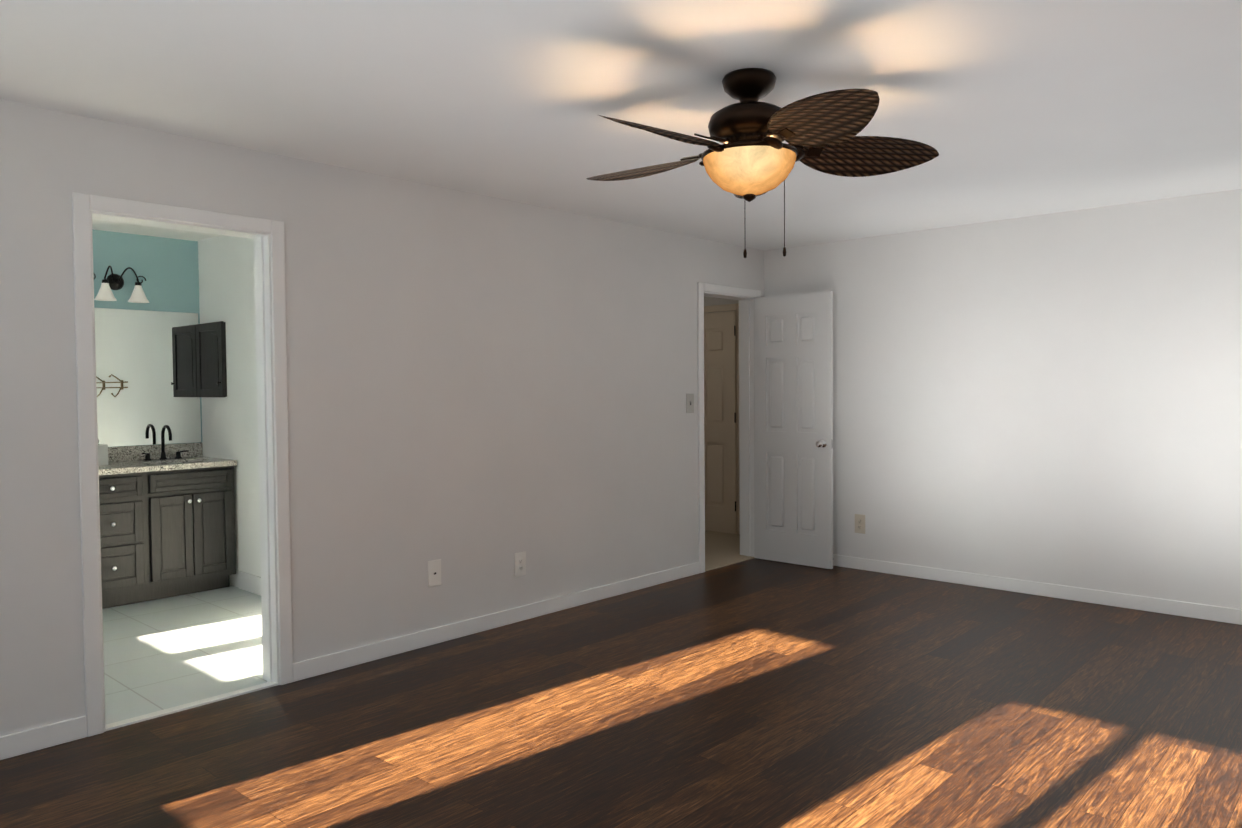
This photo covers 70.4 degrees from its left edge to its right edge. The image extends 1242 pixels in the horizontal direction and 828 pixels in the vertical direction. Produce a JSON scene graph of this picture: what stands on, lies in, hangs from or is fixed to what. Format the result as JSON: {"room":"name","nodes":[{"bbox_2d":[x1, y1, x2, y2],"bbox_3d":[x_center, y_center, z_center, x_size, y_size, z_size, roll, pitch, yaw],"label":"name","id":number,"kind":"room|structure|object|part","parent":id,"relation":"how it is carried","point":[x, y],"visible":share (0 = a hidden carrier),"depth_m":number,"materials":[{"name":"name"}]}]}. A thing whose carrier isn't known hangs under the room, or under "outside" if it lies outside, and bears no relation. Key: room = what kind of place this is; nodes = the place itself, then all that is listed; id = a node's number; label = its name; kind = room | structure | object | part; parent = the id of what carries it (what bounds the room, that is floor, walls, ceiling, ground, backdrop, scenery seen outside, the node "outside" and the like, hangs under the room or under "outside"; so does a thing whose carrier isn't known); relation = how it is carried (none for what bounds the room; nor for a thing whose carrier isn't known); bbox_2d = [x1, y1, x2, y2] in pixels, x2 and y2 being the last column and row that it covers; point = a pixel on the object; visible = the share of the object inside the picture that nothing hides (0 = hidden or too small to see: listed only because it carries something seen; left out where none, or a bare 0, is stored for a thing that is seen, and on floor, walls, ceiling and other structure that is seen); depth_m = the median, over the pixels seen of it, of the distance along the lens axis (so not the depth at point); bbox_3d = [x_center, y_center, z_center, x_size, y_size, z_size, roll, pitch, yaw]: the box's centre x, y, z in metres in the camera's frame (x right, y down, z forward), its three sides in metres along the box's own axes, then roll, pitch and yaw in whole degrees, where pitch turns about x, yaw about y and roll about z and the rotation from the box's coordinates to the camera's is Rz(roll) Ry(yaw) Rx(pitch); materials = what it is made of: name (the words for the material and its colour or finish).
{"room":"empty bedroom","nodes":[
{"label":"empty bedroom","id":0,"kind":"room"},
{"bbox_2d":[92,229,201,446],"bbox_3d":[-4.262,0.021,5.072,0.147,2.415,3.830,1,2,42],"label":"bathroom mirror","id":1,"kind":"object","parent":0,"point":[146,374],"depth_m":6.06,"materials":[{"name":"clear mirror"}]},
{"bbox_2d":[93,266,148,302],"bbox_3d":[-3.322,-0.863,5.840,0.194,0.232,0.376,1,2,42],"label":"sconce","id":2,"kind":"object","parent":1,"relation":"attached to","point":[112,281],"visible":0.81,"depth_m":5.86,"materials":[{"name":"black metal"}]},
{"bbox_2d":[102,585,266,724],"bbox_3d":[-3.333,1.279,4.181,2.760,0.060,3.970,1,2,42],"label":"floor","id":3,"kind":"structure","parent":0,"point":[164,653],"depth_m":4.58,"materials":[{"name":"tile"}]},
{"bbox_2d":[99,442,236,608],"bbox_3d":[-3.129,0.710,5.784,0.604,0.975,0.997,1,2,42],"label":"bathroom vanity","id":4,"kind":"object","parent":3,"relation":"on","point":[167,528],"visible":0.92,"depth_m":5.67,"materials":[{"name":"grey wood"}]},
{"bbox_2d":[98,439,107,464],"bbox_3d":[-3.380,0.237,5.651,0.124,0.181,0.124,1,2,42],"label":"tissue box","id":5,"kind":"object","parent":4,"relation":"on","point":[102,454],"visible":0.19,"depth_m":5.63,"materials":[{"name":"white"}]},
{"bbox_2d":[142,425,188,460],"bbox_3d":[-3.114,0.194,6.029,0.166,0.240,0.308,1,2,42],"label":"faucet","id":6,"kind":"object","parent":4,"relation":"on","point":[163,455],"visible":1,"depth_m":6.06,"materials":[{"name":"black metal"}]},
{"bbox_2d":[198,235,260,586],"bbox_3d":[-2.043,-0.012,5.548,2.510,2.415,0.140,1,2,42],"label":"wall","id":7,"kind":"structure","parent":0,"point":[227,297],"depth_m":5.95,"materials":[{"name":"paint"}]},
{"bbox_2d":[196,321,226,396],"bbox_3d":[-2.879,-0.377,6.158,0.418,0.520,0.057,1,2,42],"label":"medicine cabinet","id":8,"kind":"object","parent":7,"relation":"attached to","point":[211,359],"visible":1,"depth_m":6.13,"materials":[{"name":"black wood"}]},
{"bbox_2d":[238,571,260,595],"bbox_3d":[-1.880,1.142,5.338,1.950,0.120,0.016,1,2,42],"label":"baseboard","id":9,"kind":"structure","parent":7,"relation":"attached to","point":[248,582],"depth_m":5.84,"materials":[{"name":"white wood"}]},
{"bbox_2d":[0,100,763,736],"bbox_3d":[-1.029,0.007,4.694,0.140,2.415,7.900,1,2,42],"label":"wall","id":10,"kind":"structure","parent":0,"point":[482,390],"depth_m":4.49,"materials":[{"name":"paint"}]},
{"bbox_2d":[72,192,292,736],"bbox_3d":[-1.869,0.193,3.774,0.172,2.114,0.848,1,2,42],"label":"door frame","id":11,"kind":"structure","parent":10,"relation":"attached to","point":[267,235],"depth_m":3.89,"materials":[{"name":"white wood"}]},
{"bbox_2d":[0,562,699,759],"bbox_3d":[-1.187,1.182,4.433,0.013,0.085,6.955,1,2,42],"label":"baseboard","id":12,"kind":"structure","parent":10,"relation":"attached to","point":[36,739],"depth_m":4.55,"materials":[{"name":"white wood"}]},
{"bbox_2d":[428,559,440,586],"bbox_3d":[-0.984,0.841,4.651,0.009,0.138,0.084,1,2,42],"label":"cable wall plate","id":13,"kind":"object","parent":10,"relation":"attached to","point":[434,572],"visible":1,"depth_m":4.65,"materials":[{"name":"white plastic"}]},
{"bbox_2d":[515,551,525,576],"bbox_3d":[-0.582,0.869,5.095,0.009,0.138,0.084,1,2,42],"label":"electrical outlet","id":14,"kind":"object","parent":10,"relation":"attached to","point":[520,563],"visible":1,"depth_m":5.09,"materials":[{"name":"white plastic"}]},
{"bbox_2d":[686,394,693,412],"bbox_3d":[0.495,-0.076,6.253,0.015,0.138,0.084,1,2,42],"label":"light switch","id":15,"kind":"object","parent":10,"relation":"attached to","point":[689,403],"visible":1,"depth_m":6.25,"materials":[{"name":"grey plastic"}]},
{"bbox_2d":[697,282,760,572],"bbox_3d":[0.770,0.092,6.676,0.172,2.094,0.802,1,2,42],"label":"door frame","id":16,"kind":"structure","parent":10,"relation":"attached to","point":[744,297],"depth_m":6.89,"materials":[{"name":"white wood"}]},
{"bbox_2d":[754,291,832,568],"bbox_3d":[1.286,0.117,6.636,0.676,2.022,0.179,1,2,42],"label":"bedroom door","id":17,"kind":"structure","parent":10,"relation":"in","point":[793,428],"depth_m":6.61,"materials":[{"name":"painted wood"},{"name":"chrome"}]},
{"bbox_2d":[0,530,1241,827],"bbox_3d":[-0.450,1.252,4.214,7.680,0.068,7.900,1,2,42],"label":"floor","id":18,"kind":"structure","parent":0,"point":[756,692],"depth_m":3.49,"materials":[{"name":"brown wood"}]},
{"bbox_2d":[0,0,1241,249],"bbox_3d":[-0.469,-1.238,4.137,7.680,0.100,7.900,1,2,42],"label":"ceiling","id":19,"kind":"structure","parent":0,"point":[1014,108],"depth_m":3.15,"materials":[{"name":"paint"}]},
{"bbox_2d":[586,68,938,257],"bbox_3d":[0.398,-0.858,3.030,1.276,0.604,1.264,1,2,42],"label":"ceiling fan","id":20,"kind":"object","parent":19,"relation":"hanging from","point":[752,157],"visible":1,"depth_m":2.94,"materials":[{"name":"brown wicker"}]},
{"bbox_3d":[0.126,-0.907,3.235,0.605,0.048,0.224,1,25,31],"label":"blade","id":21,"kind":"part","parent":20,"relation":"part of","materials":[{"name":"wicker"}]},
{"bbox_3d":[0.159,-0.894,2.799,0.605,0.048,0.224,-2,25,-41],"label":"blade","id":22,"kind":"part","parent":20,"relation":"part of","materials":[{"name":"wicker"}]},
{"bbox_3d":[0.444,-0.825,3.042,0.320,0.133,0.320,1,2,42],"label":"lamp shade","id":23,"kind":"part","parent":20,"relation":"part of","materials":[{"name":"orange glass"}]},
{"bbox_3d":[0.531,-0.916,3.402,0.224,0.048,0.605,-24,-4,13],"label":"blade","id":24,"kind":"part","parent":20,"relation":"part of","materials":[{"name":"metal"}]},
{"bbox_3d":[0.585,-0.894,2.696,0.224,0.048,0.605,24,-8,-22],"label":"blade","id":25,"kind":"part","parent":20,"relation":"part of","materials":[{"name":"wicker"}]},
{"bbox_3d":[0.814,-0.907,3.068,0.605,0.048,0.224,-1,-21,-5],"label":"blade","id":26,"kind":"part","parent":20,"relation":"part of","materials":[{"name":"wicker"}]},
{"bbox_2d":[704,296,738,312],"bbox_3d":[0.470,-0.125,8.572,2.860,2.415,0.140,1,2,42],"label":"wall","id":27,"kind":"structure","parent":0,"point":[710,301],"depth_m":8.07,"materials":[{"name":"paint"}]},
{"bbox_2d":[704,311,736,533],"bbox_3d":[0.737,0.076,8.164,0.770,2.010,0.107,1,2,42],"label":"hall door","id":28,"kind":"structure","parent":27,"relation":"in","point":[720,389],"depth_m":8.04,"materials":[{"name":"beige wood"}]},
{"bbox_2d":[704,303,739,533],"bbox_3d":[0.767,0.042,8.203,0.880,2.082,0.016,1,2,42],"label":"door frame","id":29,"kind":"structure","parent":27,"relation":"attached to","point":[721,308],"depth_m":7.94,"materials":[{"name":"beige wood"}]},
{"bbox_2d":[764,189,1241,608],"bbox_3d":[2.865,-0.049,5.497,4.540,2.415,0.140,1,2,42],"label":"wall","id":30,"kind":"structure","parent":0,"point":[1053,398],"depth_m":5.55,"materials":[{"name":"paint"}]},
{"bbox_2d":[855,514,864,533],"bbox_3d":[1.748,0.804,6.444,0.084,0.138,0.009,1,2,42],"label":"outlet","id":31,"kind":"object","parent":30,"relation":"attached to","point":[859,523],"visible":1,"depth_m":6.44,"materials":[{"name":"beige plastic"}]},
{"bbox_2d":[833,554,1241,624],"bbox_3d":[2.775,1.117,5.520,4.387,0.085,0.013,1,2,42],"label":"baseboard","id":32,"kind":"structure","parent":30,"relation":"attached to","point":[1186,609],"depth_m":5.56,"materials":[{"name":"white wood"}]},
{"bbox_3d":[-0.449,1.315,4.216,7.680,0.060,7.900,1,2,42],"label":"floor","id":33,"kind":"structure","parent":0,"visible":0},
{"bbox_2d":[105,681,276,730],"bbox_3d":[-1.827,1.275,3.778,0.049,0.070,0.710,1,2,42],"label":"threshold","id":34,"kind":"object","parent":33,"relation":"on","point":[148,716],"visible":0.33,"depth_m":3.75,"materials":[{"name":"white stone"}]}
]}

